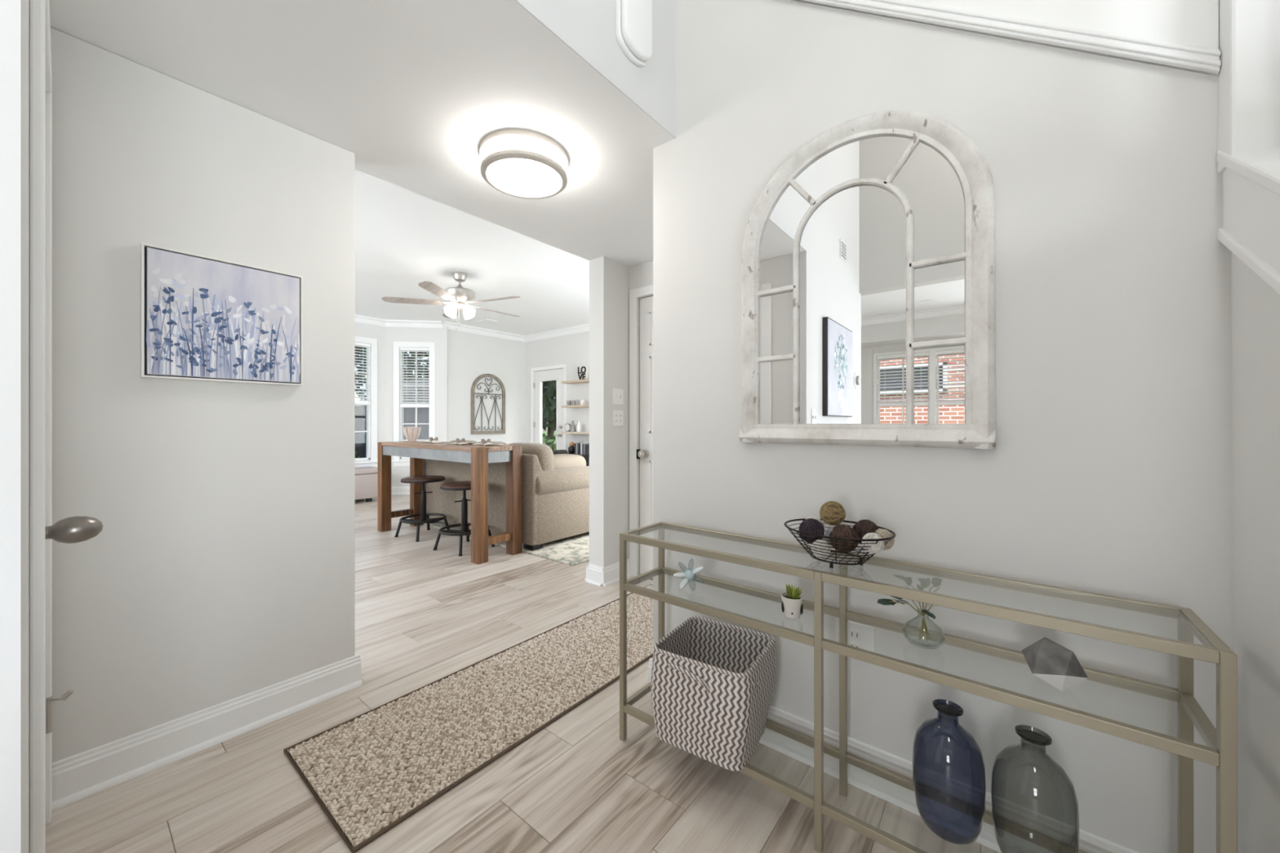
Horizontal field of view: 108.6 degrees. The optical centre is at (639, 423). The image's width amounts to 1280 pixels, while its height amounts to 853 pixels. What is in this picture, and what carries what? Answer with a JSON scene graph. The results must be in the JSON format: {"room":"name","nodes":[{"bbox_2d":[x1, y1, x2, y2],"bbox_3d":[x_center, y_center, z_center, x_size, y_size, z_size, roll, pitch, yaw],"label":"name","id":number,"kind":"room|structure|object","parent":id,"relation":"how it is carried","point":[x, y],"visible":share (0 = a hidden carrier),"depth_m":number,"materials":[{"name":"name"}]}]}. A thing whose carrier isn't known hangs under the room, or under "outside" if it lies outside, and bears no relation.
{"room":"entrance hall","nodes":[
{"label":"entrance hall","id":0,"kind":"room"},
{"bbox_2d":[25,0,29,852],"bbox_3d":[-1.377,-0.022,0.976,1.030,2.275,0.120,0,0,39],"label":"wall","id":1,"kind":"structure","parent":0,"point":[27,2],"depth_m":0.74,"materials":[{"name":"white paint"}]},
{"bbox_2d":[29,0,102,852],"bbox_3d":[-1.358,0.062,1.060,0.865,2.105,0.136,0,0,39],"label":"door","id":2,"kind":"structure","parent":1,"relation":"in","point":[77,529],"depth_m":0.79,"materials":[{"name":"white paint"}]},
{"bbox_2d":[50,26,355,763],"bbox_3d":[-1.566,-0.022,1.645,0.140,2.275,0.940,0,0,39],"label":"wall","id":3,"kind":"structure","parent":0,"point":[220,566],"depth_m":1.57,"materials":[{"name":"white paint"}]},
{"bbox_2d":[52,653,363,811],"bbox_3d":[-1.505,1.053,1.696,0.172,0.124,0.848,0,0,39],"label":"baseboard","id":4,"kind":"structure","parent":3,"relation":"attached to","point":[79,776],"depth_m":1.56,"materials":[{"name":"white paint"}]},
{"bbox_2d":[140,242,302,386],"bbox_3d":[-1.461,-0.362,1.637,0.035,0.426,0.428,0,0,39],"label":"flower canvas","id":5,"kind":"object","parent":3,"relation":"attached to","point":[203,317],"visible":1,"depth_m":1.60,"materials":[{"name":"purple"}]},
{"bbox_2d":[0,0,675,852],"bbox_3d":[-0.857,-1.385,0.706,0.120,5.000,3.065,0,0,39],"label":"wall","id":6,"kind":"structure","parent":0,"point":[12,12],"depth_m":0.62,"materials":[{"name":"white paint"}]},
{"bbox_2d":[615,0,652,66],"bbox_3d":[-0.017,-1.443,1.627,0.045,0.300,0.166,0,0,39],"label":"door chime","id":7,"kind":"object","parent":6,"relation":"attached to","point":[633,18],"visible":1,"depth_m":1.60,"materials":[{"name":"white paint"}]},
{"bbox_2d":[48,0,675,266],"bbox_3d":[0.146,-1.394,2.889,1.266,0.468,6.100,0,0,39],"label":"ceiling","id":8,"kind":"structure","parent":0,"point":[414,89],"depth_m":1.59,"materials":[{"name":"white paint"}]},
{"bbox_2d":[479,128,568,199],"bbox_3d":[-0.498,-1.107,1.992,0.372,0.106,0.372,0,0,39],"label":"ceiling light","id":9,"kind":"object","parent":8,"relation":"attached to","point":[522,163],"visible":1,"depth_m":1.90,"materials":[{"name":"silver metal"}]},
{"bbox_2d":[355,322,448,486],"bbox_3d":[-4.814,-0.257,5.842,0.797,2.743,4.731,0,0,39],"label":"wall","id":10,"kind":"structure","parent":0,"point":[385,336],"depth_m":7.28,"materials":[{"name":"white paint"}]},
{"bbox_2d":[355,336,377,466],"bbox_3d":[-4.499,-0.325,6.712,0.165,1.990,1.235,0,0,39],"label":"window","id":11,"kind":"structure","parent":10,"relation":"in","point":[373,463],"depth_m":7.11,"materials":[{"name":"white paint"}]},
{"bbox_2d":[355,342,370,404],"bbox_3d":[-4.490,-0.764,6.705,0.048,0.938,1.027,0,0,39],"label":"window blind","id":12,"kind":"object","parent":11,"relation":"attached to","point":[357,344],"visible":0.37,"depth_m":7.01,"materials":[{"name":"white plastic"}]},
{"bbox_2d":[391,486,409,494],"bbox_3d":[-1.979,1.053,7.087,6.987,0.124,3.069,0,0,-1],"label":"baseboard","id":13,"kind":"structure","parent":10,"relation":"attached to","point":[394,490],"depth_m":7.27,"materials":[{"name":"white paint"}]},
{"bbox_2d":[391,341,435,466],"bbox_3d":[-3.586,-0.315,7.347,0.660,1.970,0.165,0,0,-6],"label":"window","id":14,"kind":"structure","parent":10,"relation":"in","point":[397,344],"depth_m":7.32,"materials":[{"name":"white paint"}]},
{"bbox_2d":[400,346,429,407],"bbox_3d":[-3.584,-0.739,7.336,0.452,0.948,0.048,0,0,-6],"label":"window blind","id":15,"kind":"object","parent":14,"relation":"attached to","point":[403,349],"visible":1,"depth_m":7.33,"materials":[{"name":"white plastic"}]},
{"bbox_2d":[355,168,589,335],"bbox_3d":[-2.615,-1.688,5.117,5.930,0.120,6.340,0,0,39],"label":"ceiling","id":16,"kind":"structure","parent":0,"point":[405,238],"depth_m":4.79,"materials":[{"name":"white paint"}]},
{"bbox_2d":[381,271,520,331],"bbox_3d":[-1.915,-1.313,5.039,1.468,0.630,1.410,0,0,39],"label":"ceiling fan","id":17,"kind":"object","parent":16,"relation":"hanging from","point":[460,296],"visible":1,"depth_m":4.88,"materials":[{"name":"silver metal"}]},
{"bbox_2d":[475,319,497,324],"bbox_3d":[-2.431,-1.622,7.297,0.300,0.012,0.200,0,0,39],"label":"ceiling vent","id":18,"kind":"object","parent":16,"relation":"in","point":[484,321],"visible":1,"depth_m":7.26,"materials":[{"name":"white paint"}]},
{"bbox_2d":[448,329,525,444],"bbox_3d":[-2.658,-0.257,8.086,0.140,2.743,1.750,0,0,39],"label":"wall","id":19,"kind":"structure","parent":0,"point":[471,356],"depth_m":7.97,"materials":[{"name":"white paint"}]},
{"bbox_2d":[471,373,505,434],"bbox_3d":[-2.628,-0.347,7.989,0.030,1.045,0.665,0,0,39],"label":"wall decor","id":20,"kind":"object","parent":19,"relation":"attached to","point":[477,379],"visible":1,"depth_m":7.97,"materials":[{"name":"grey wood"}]},
{"bbox_2d":[45,494,999,852],"bbox_3d":[-1.901,1.175,2.347,11.300,0.120,9.900,0,0,39],"label":"floor","id":21,"kind":"structure","parent":0,"point":[424,615],"depth_m":1.44,"materials":[{"name":"brown"}]},
{"bbox_2d":[355,466,377,502],"bbox_3d":[-4.323,0.877,6.287,0.460,0.475,1.360,0,0,39],"label":"storage bench","id":22,"kind":"object","parent":21,"relation":"on","point":[366,477],"visible":0.26,"depth_m":6.52,"materials":[{"name":"beige fabric"}]},
{"bbox_2d":[394,475,449,542],"bbox_3d":[-2.163,0.825,4.593,0.425,0.580,0.425,0,0,39],"label":"bar stool","id":23,"kind":"object","parent":21,"relation":"on","point":[424,517],"visible":0.98,"depth_m":4.56,"materials":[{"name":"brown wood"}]},
{"bbox_2d":[377,440,522,564],"bbox_3d":[-1.879,0.652,4.389,1.860,0.925,0.430,0,0,39],"label":"bar table","id":24,"kind":"object","parent":21,"relation":"on","point":[479,455],"visible":0.94,"depth_m":3.93,"materials":[{"name":"brown wood"}]},
{"bbox_2d":[402,426,421,441],"bbox_3d":[-2.439,0.112,4.925,0.183,0.163,0.185,0,0,39],"label":"bowl","id":25,"kind":"object","parent":24,"relation":"on","point":[411,433],"visible":0.89,"depth_m":4.87,"materials":[{"name":"beige ceramic"}]},
{"bbox_2d":[420,437,448,443],"bbox_3d":[-2.053,0.160,4.579,0.300,0.055,0.170,0,0,39],"label":"napkin","id":26,"kind":"object","parent":24,"relation":"on","point":[431,439],"visible":1,"depth_m":4.55,"materials":[{"name":"beige fabric"}]},
{"bbox_2d":[444,438,473,444],"bbox_3d":[-1.651,0.160,4.233,0.300,0.055,0.170,0,0,39],"label":"napkin","id":27,"kind":"object","parent":24,"relation":"on","point":[459,442],"visible":0.97,"depth_m":4.21,"materials":[{"name":"beige fabric"}]},
{"bbox_2d":[468,439,502,445],"bbox_3d":[-1.362,0.160,4.066,0.300,0.055,0.170,0,0,39],"label":"napkin","id":28,"kind":"object","parent":24,"relation":"on","point":[484,442],"visible":1,"depth_m":4.04,"materials":[{"name":"beige fabric"}]},
{"bbox_2d":[433,480,494,556],"bbox_3d":[-1.573,0.825,4.122,0.425,0.580,0.425,0,0,39],"label":"bar stool","id":29,"kind":"object","parent":21,"relation":"on","point":[464,486],"visible":0.74,"depth_m":4.09,"materials":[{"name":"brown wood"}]},
{"bbox_2d":[283,584,653,852],"bbox_3d":[-0.336,1.109,2.179,0.600,0.013,2.055,0,0,39],"label":"runner rug","id":30,"kind":"object","parent":21,"relation":"on","point":[369,772],"visible":0.77,"depth_m":1.70,"materials":[{"name":"brown carpet"}]},
{"bbox_2d":[402,516,589,565],"bbox_3d":[-1.050,1.109,5.308,2.940,0.010,2.010,0,0,39],"label":"area rug","id":31,"kind":"object","parent":21,"relation":"on","point":[573,550],"visible":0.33,"depth_m":4.06,"materials":[{"name":"beige carpet"}]},
{"bbox_2d":[422,440,589,551],"bbox_3d":[-1.395,0.642,4.947,2.060,0.924,0.965,0,0,39],"label":"sofa","id":32,"kind":"object","parent":31,"relation":"on","point":[556,502],"visible":0.58,"depth_m":4.25,"materials":[{"name":"fabric"}]},
{"bbox_2d":[507,442,554,471],"bbox_3d":[-1.076,0.427,4.388,0.655,0.495,0.230,0,0,39],"label":"cushion","id":33,"kind":"object","parent":32,"relation":"on","point":[544,454],"depth_m":4.19,"materials":[{"name":"fabric"}]},
{"bbox_2d":[553,453,586,469],"bbox_3d":[-0.826,0.477,4.707,0.360,0.325,0.560,0,0,39],"label":"throw pillow","id":34,"kind":"object","parent":32,"relation":"on","point":[561,460],"visible":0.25,"depth_m":4.60,"materials":[{"name":"brown fabric"}]},
{"bbox_2d":[553,452,589,466],"bbox_3d":[-0.526,0.800,7.000,2.410,0.630,0.470,0,0,39],"label":"media console","id":35,"kind":"object","parent":21,"relation":"on","point":[586,457],"visible":0.02,"depth_m":6.96,"materials":[{"name":"black paint"}]},
{"bbox_2d":[552,449,568,453],"bbox_3d":[-1.331,0.457,7.617,0.254,0.055,0.150,0,0,39],"label":"tray","id":36,"kind":"object","parent":35,"relation":"on","point":[559,451],"visible":0.89,"depth_m":7.55,"materials":[{"name":"grey"}]},
{"bbox_2d":[568,442,574,453],"bbox_3d":[-1.121,0.392,7.545,0.116,0.186,0.116,0,0,39],"label":"copper vase","id":37,"kind":"object","parent":35,"relation":"on","point":[571,448],"visible":0.98,"depth_m":7.50,"materials":[{"name":"black ceramic"}]},
{"bbox_2d":[577,443,580,453],"bbox_3d":[-0.949,0.397,7.406,0.026,0.175,0.143,0,0,39],"label":"book","id":38,"kind":"object","parent":35,"relation":"on","point":[578,444],"visible":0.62,"depth_m":7.35,"materials":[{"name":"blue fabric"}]},
{"bbox_2d":[576,441,583,453],"bbox_3d":[-0.973,0.388,7.425,0.028,0.193,0.143,0,0,39],"label":"book","id":39,"kind":"object","parent":35,"relation":"on","point":[576,442],"visible":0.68,"depth_m":7.38,"materials":[{"name":"grey paper"}]},
{"bbox_2d":[580,442,588,454],"bbox_3d":[-0.889,0.395,7.358,0.035,0.181,0.143,0,0,39],"label":"book","id":40,"kind":"object","parent":35,"relation":"on","point":[584,442],"visible":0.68,"depth_m":7.31,"materials":[{"name":"white paper"}]},
{"bbox_2d":[583,443,589,454],"bbox_3d":[-0.835,0.399,7.315,0.037,0.173,0.143,0,0,39],"label":"book","id":41,"kind":"object","parent":35,"relation":"on","point":[584,444],"visible":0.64,"depth_m":7.26,"materials":[{"name":"grey paper"}]},
{"bbox_2d":[585,444,589,454],"bbox_3d":[-0.804,0.406,7.290,0.038,0.158,0.143,0,0,39],"label":"book","id":42,"kind":"object","parent":35,"relation":"on","point":[587,446],"visible":0.55,"depth_m":7.24,"materials":[{"name":"grey paper"}]},
{"bbox_2d":[619,521,1237,852],"bbox_3d":[0.541,0.751,1.295,1.372,0.728,0.250,0,0,39],"label":"console table","id":43,"kind":"object","parent":21,"relation":"on","point":[1220,750],"visible":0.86,"depth_m":1.10,"materials":[{"name":"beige metal"}]},
{"bbox_2d":[673,560,704,591],"bbox_3d":[0.168,0.514,1.580,0.106,0.101,0.049,0,0,7],"label":"flower","id":44,"kind":"object","parent":43,"relation":"on","point":[688,575],"visible":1,"depth_m":1.57,"materials":[{"name":"white ceramic"}]},
{"bbox_2d":[650,616,775,771],"bbox_3d":[0.244,0.851,1.496,0.336,0.278,0.323,0,0,33],"label":"woven basket","id":45,"kind":"object","parent":43,"relation":"on","point":[712,682],"visible":1,"depth_m":1.40,"materials":[{"name":"grey fabric"}]},
{"bbox_2d":[781,584,803,619],"bbox_3d":[0.446,0.517,1.349,0.063,0.095,0.063,0,0,39],"label":"succulent pot","id":46,"kind":"object","parent":43,"relation":"on","point":[792,606],"visible":1,"depth_m":1.33,"materials":[{"name":"white ceramic"}]},
{"bbox_2d":[784,518,895,568],"bbox_3d":[0.552,0.341,1.289,0.290,0.099,0.242,0,0,39],"label":"wire bowl","id":47,"kind":"object","parent":43,"relation":"on","point":[861,562],"visible":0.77,"depth_m":1.23,"materials":[{"name":"brown metal"}]},
{"bbox_2d":[799,518,824,542],"bbox_3d":[0.491,0.306,1.316,0.069,0.069,0.069,0,0,39],"label":"yarn ball","id":48,"kind":"object","parent":47,"relation":"in","point":[811,526],"visible":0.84,"depth_m":1.29,"materials":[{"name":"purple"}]},
{"bbox_2d":[804,516,824,528],"bbox_3d":[0.518,0.308,1.375,0.061,0.061,0.061,0,0,39],"label":"ball","id":49,"kind":"object","parent":47,"relation":"in","point":[813,517],"visible":0.23,"depth_m":1.36,"materials":[{"name":"white"}]},
{"bbox_2d":[810,539,830,558],"bbox_3d":[0.499,0.346,1.271,0.051,0.050,0.051,0,0,39],"label":"ball","id":50,"kind":"object","parent":47,"relation":"in","point":[817,540],"visible":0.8,"depth_m":1.25,"materials":[{"name":"white fabric"}]},
{"bbox_2d":[825,526,834,546],"bbox_3d":[0.554,0.320,1.301,0.057,0.057,0.057,0,0,39],"label":"ball","id":51,"kind":"object","parent":47,"relation":"in","point":[830,529],"visible":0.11,"depth_m":1.30,"materials":[{"name":"grey"}]},
{"bbox_2d":[819,501,845,525],"bbox_3d":[0.550,0.256,1.316,0.069,0.069,0.069,0,0,39],"label":"ball","id":52,"kind":"object","parent":51,"relation":"on","point":[832,513],"visible":1,"depth_m":1.29,"materials":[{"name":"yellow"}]},
{"bbox_2d":[829,524,858,551],"bbox_3d":[0.552,0.310,1.246,0.075,0.075,0.075,0,0,39],"label":"ball","id":53,"kind":"object","parent":47,"relation":"in","point":[841,531],"visible":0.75,"depth_m":1.22,"materials":[{"name":"brown fabric"}]},
{"bbox_2d":[852,519,878,542],"bbox_3d":[0.625,0.300,1.273,0.069,0.069,0.069,0,0,39],"label":"ball","id":54,"kind":"object","parent":47,"relation":"in","point":[862,527],"visible":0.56,"depth_m":1.25,"materials":[{"name":"brown fabric"}]},
{"bbox_2d":[862,533,884,553],"bbox_3d":[0.605,0.310,1.195,0.053,0.053,0.053,0,0,39],"label":"ball","id":55,"kind":"object","parent":47,"relation":"in","point":[877,548],"visible":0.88,"depth_m":1.18,"materials":[{"name":"white fabric"}]},
{"bbox_2d":[875,528,894,550],"bbox_3d":[0.654,0.312,1.241,0.057,0.057,0.057,0,0,39],"label":"twine ball","id":56,"kind":"object","parent":47,"relation":"in","point":[884,533],"visible":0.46,"depth_m":1.22,"materials":[{"name":"beige fabric"}]},
{"bbox_2d":[902,609,945,648],"bbox_3d":[0.725,0.520,1.177,0.093,0.087,0.093,0,0,39],"label":"bud vase","id":57,"kind":"object","parent":43,"relation":"on","point":[906,622],"visible":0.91,"depth_m":1.17,"materials":[{"name":"clear glass"}]},
{"bbox_2d":[876,574,942,640],"bbox_3d":[0.702,0.478,1.168,0.203,0.151,0.102,0,0,12],"label":"eucalyptus sprig","id":58,"kind":"object","parent":57,"relation":"in","point":[935,581],"visible":0.81,"depth_m":1.18,"materials":[{"name":"green plant"}]},
{"bbox_2d":[911,698,986,844],"bbox_3d":[0.755,0.842,1.127,0.151,0.297,0.151,0,0,39],"label":"glass bottle","id":59,"kind":"object","parent":43,"relation":"on","point":[949,778],"visible":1,"depth_m":1.08,"materials":[{"name":"blue glass"}]},
{"bbox_2d":[991,724,1079,852],"bbox_3d":[0.879,0.842,1.028,0.151,0.297,0.151,0,0,39],"label":"glass bottle","id":60,"kind":"object","parent":43,"relation":"on","point":[1033,735],"visible":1,"depth_m":1.03,"materials":[{"name":"grey glass"}]},
{"bbox_2d":[1021,637,1088,691],"bbox_3d":[0.896,0.520,0.997,0.103,0.091,0.094,0,0,-9],"label":"stone","id":61,"kind":"object","parent":43,"relation":"on","point":[1057,665],"visible":1,"depth_m":0.97,"materials":[{"name":"grey stone"}]},
{"bbox_2d":[791,0,1279,294],"bbox_3d":[0.381,-0.770,0.217,2.424,3.664,2.326,0,0,39],"label":"staircase","id":62,"kind":"structure","parent":21,"relation":"on","point":[1237,42],"depth_m":0.99,"materials":[{"name":"white paint"}]},
{"bbox_2d":[525,331,589,452],"bbox_3d":[-0.198,-0.257,7.154,4.870,2.743,0.140,0,0,39],"label":"wall","id":63,"kind":"structure","parent":0,"point":[572,350],"depth_m":7.88,"materials":[{"name":"white paint"}]},
{"bbox_2d":[355,314,589,342],"bbox_3d":[-1.977,-1.575,7.068,6.987,0.105,3.107,0,0,-1],"label":"trim","id":64,"kind":"structure","parent":63,"relation":"attached to","point":[358,318],"depth_m":7.58,"materials":[{"name":"white paint"}]},
{"bbox_2d":[530,364,566,449],"bbox_3d":[-1.627,0.043,8.224,0.950,2.145,0.119,0,0,39],"label":"door","id":65,"kind":"structure","parent":63,"relation":"in","point":[558,375],"depth_m":8.21,"materials":[{"name":"white paint"}]},
{"bbox_2d":[561,378,589,384],"bbox_3d":[-0.809,-0.691,7.398,1.090,0.032,0.240,0,0,39],"label":"floating shelf","id":66,"kind":"object","parent":63,"relation":"attached to","point":[587,380],"visible":0.49,"depth_m":7.50,"materials":[{"name":"brown wood"}]},
{"bbox_2d":[577,366,588,379],"bbox_3d":[-0.940,-0.822,7.547,0.230,0.231,0.051,0,0,39],"label":"love sign","id":67,"kind":"object","parent":66,"relation":"on","point":[582,371],"visible":0.97,"depth_m":7.51,"materials":[{"name":"white"}]},
{"bbox_2d":[561,404,589,408],"bbox_3d":[-0.809,-0.286,7.398,1.090,0.032,0.240,0,0,39],"label":"floating shelf","id":68,"kind":"object","parent":63,"relation":"attached to","point":[572,406],"visible":0.49,"depth_m":7.44,"materials":[{"name":"brown wood"}]},
{"bbox_2d":[579,400,584,404],"bbox_3d":[-0.944,-0.344,7.501,0.068,0.085,0.081,0,0,-17],"label":"cup","id":69,"kind":"object","parent":68,"relation":"on","point":[582,402],"visible":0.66,"depth_m":7.48,"materials":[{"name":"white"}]},
{"bbox_2d":[561,431,589,434],"bbox_3d":[-0.809,0.149,7.398,1.090,0.032,0.240,0,0,39],"label":"floating shelf","id":70,"kind":"object","parent":63,"relation":"attached to","point":[566,433],"visible":0.4,"depth_m":7.42,"materials":[{"name":"brown wood"}]},
{"bbox_2d":[564,420,575,431],"bbox_3d":[-1.166,0.038,7.683,0.213,0.190,0.088,0,0,39],"label":"mantel clock","id":71,"kind":"object","parent":70,"relation":"on","point":[568,427],"visible":0.94,"depth_m":7.64,"materials":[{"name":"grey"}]},
{"bbox_2d":[576,421,581,431],"bbox_3d":[-1.008,0.043,7.557,0.084,0.180,0.084,0,0,39],"label":"vase","id":72,"kind":"object","parent":70,"relation":"on","point":[578,426],"visible":0.88,"depth_m":7.53,"materials":[{"name":"white ceramic"}]},
{"bbox_2d":[589,256,629,567],"bbox_3d":[0.651,-0.022,4.425,0.140,2.275,3.070,0,0,39],"label":"wall pier","id":73,"kind":"object","parent":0,"point":[609,279],"visible":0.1,"depth_m":3.25,"materials":[{"name":"white paint"}]},
{"bbox_2d":[584,558,631,586],"bbox_3d":[0.641,1.053,4.412,0.204,0.124,3.102,0,0,39],"label":"baseboard","id":74,"kind":"object","parent":73,"relation":"attached to","point":[596,575],"visible":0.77,"depth_m":3.22,"materials":[{"name":"white paint"}]},
{"bbox_2d":[612,388,623,404],"bbox_3d":[-0.154,-0.195,3.292,0.015,0.115,0.115,0,0,39],"label":"light switch","id":75,"kind":"object","parent":73,"relation":"attached to","point":[617,393],"visible":1,"depth_m":3.29,"materials":[{"name":"white plastic"}]},
{"bbox_2d":[612,409,623,426],"bbox_3d":[-0.156,-0.040,3.294,0.009,0.115,0.115,0,0,39],"label":"light switch","id":76,"kind":"object","parent":73,"relation":"attached to","point":[617,415],"visible":1,"depth_m":3.29,"materials":[{"name":"white plastic"}]},
{"bbox_2d":[629,260,653,575],"bbox_3d":[0.357,-0.022,3.130,1.015,2.275,0.120,0,0,39],"label":"wall","id":77,"kind":"structure","parent":0,"point":[641,275],"depth_m":3.36,"materials":[{"name":"white paint"}]},
{"bbox_2d":[629,284,653,577],"bbox_3d":[0.288,0.065,3.123,0.895,2.100,0.117,0,0,39],"label":"door","id":78,"kind":"structure","parent":77,"relation":"in","point":[645,453],"depth_m":3.34,"materials":[{"name":"white paint"}]},
{"bbox_2d":[653,0,1231,852],"bbox_3d":[1.928,-1.385,1.187,3.865,5.000,1.160,0,0,39],"label":"wall","id":79,"kind":"structure","parent":0,"point":[1108,471],"depth_m":1.20,"materials":[{"name":"white paint"}]},
{"bbox_2d":[835,617,875,664],"bbox_3d":[0.673,0.680,1.440,0.115,0.115,0.009,0,0,39],"label":"wall outlet","id":80,"kind":"object","parent":79,"relation":"attached to","point":[860,636],"visible":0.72,"depth_m":1.43,"materials":[{"name":"white plastic"}]},
{"bbox_2d":[848,629,860,640],"bbox_3d":[0.671,0.660,1.439,0.034,0.028,0.003,0,0,39],"label":"receptacle","id":81,"kind":"object","parent":80,"relation":"attached to","point":[854,634],"depth_m":1.44,"materials":[{"name":"white plastic"}]},
{"bbox_2d":[848,641,860,648],"bbox_3d":[0.671,0.700,1.439,0.034,0.028,0.003,0,0,39],"label":"receptacle","id":82,"kind":"object","parent":80,"relation":"attached to","point":[855,644],"depth_m":1.44,"materials":[{"name":"white plastic"}]},
{"bbox_2d":[738,110,995,448],"bbox_3d":[0.651,-0.441,1.435,0.726,1.013,0.044,0,0,39],"label":"arched mirror","id":83,"kind":"object","parent":79,"relation":"attached to","point":[868,261],"visible":1,"depth_m":1.39,"materials":[{"name":"white wood"}]},
{"bbox_2d":[760,136,964,423],"bbox_3d":[0.656,-0.440,1.442,0.602,0.891,0.004,0,0,39],"label":"mirror glass","id":84,"kind":"object","parent":83,"relation":"on","point":[862,241],"depth_m":1.41,"materials":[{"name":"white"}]},
{"bbox_2d":[647,657,1138,852],"bbox_3d":[0.965,1.053,1.870,1.571,0.124,1.092,0,0,39],"label":"baseboard","id":85,"kind":"structure","parent":79,"relation":"attached to","point":[901,797],"depth_m":1.36,"materials":[{"name":"white paint"}]},
{"bbox_2d":[1231,252,1279,852],"bbox_3d":[0.548,0.304,0.007,0.100,1.622,2.406,0,0,39],"label":"wall","id":86,"kind":"structure","parent":0,"point":[1255,305],"depth_m":0.89,"materials":[{"name":"white paint"}]},
{"label":"outside","id":87,"kind":"structure","parent":0,"visible":0},
{"bbox_2d":[542,431,556,444],"bbox_3d":[-1.584,1.490,14.053,100.000,0.250,100.000,0,0,39],"label":"ground","id":88,"kind":"structure","parent":87,"point":[545,433],"depth_m":57.98,"materials":[{"name":"green plant"}]},
{"bbox_2d":[355,378,428,457],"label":"window","id":89,"kind":"structure","parent":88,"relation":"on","point":[360,410],"depth_m":10.43,"materials":[{"name":"grey"}]},
{"bbox_2d":[355,345,428,399],"bbox_3d":[-7.880,-1.728,15.777,4.298,6.193,4.200,0,0,39],"label":"tree","id":90,"kind":"object","parent":88,"relation":"on","point":[358,345],"visible":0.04,"depth_m":14.68,"materials":[{"name":"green plant"}]},
{"bbox_2d":[542,380,556,448],"bbox_3d":[-2.686,-1.076,13.652,3.336,4.890,3.393,0,0,39],"label":"tree","id":91,"kind":"object","parent":88,"relation":"on","point":[548,388],"visible":0.05,"depth_m":12.80,"materials":[{"name":"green plant"}]},
{"bbox_2d":[542,433,556,451],"bbox_3d":[-2.862,0.770,12.004,1.659,1.178,1.656,0,0,-25],"label":"shrub","id":92,"kind":"object","parent":88,"relation":"on","point":[548,442],"visible":0.09,"depth_m":11.95,"materials":[{"name":"green plant"}]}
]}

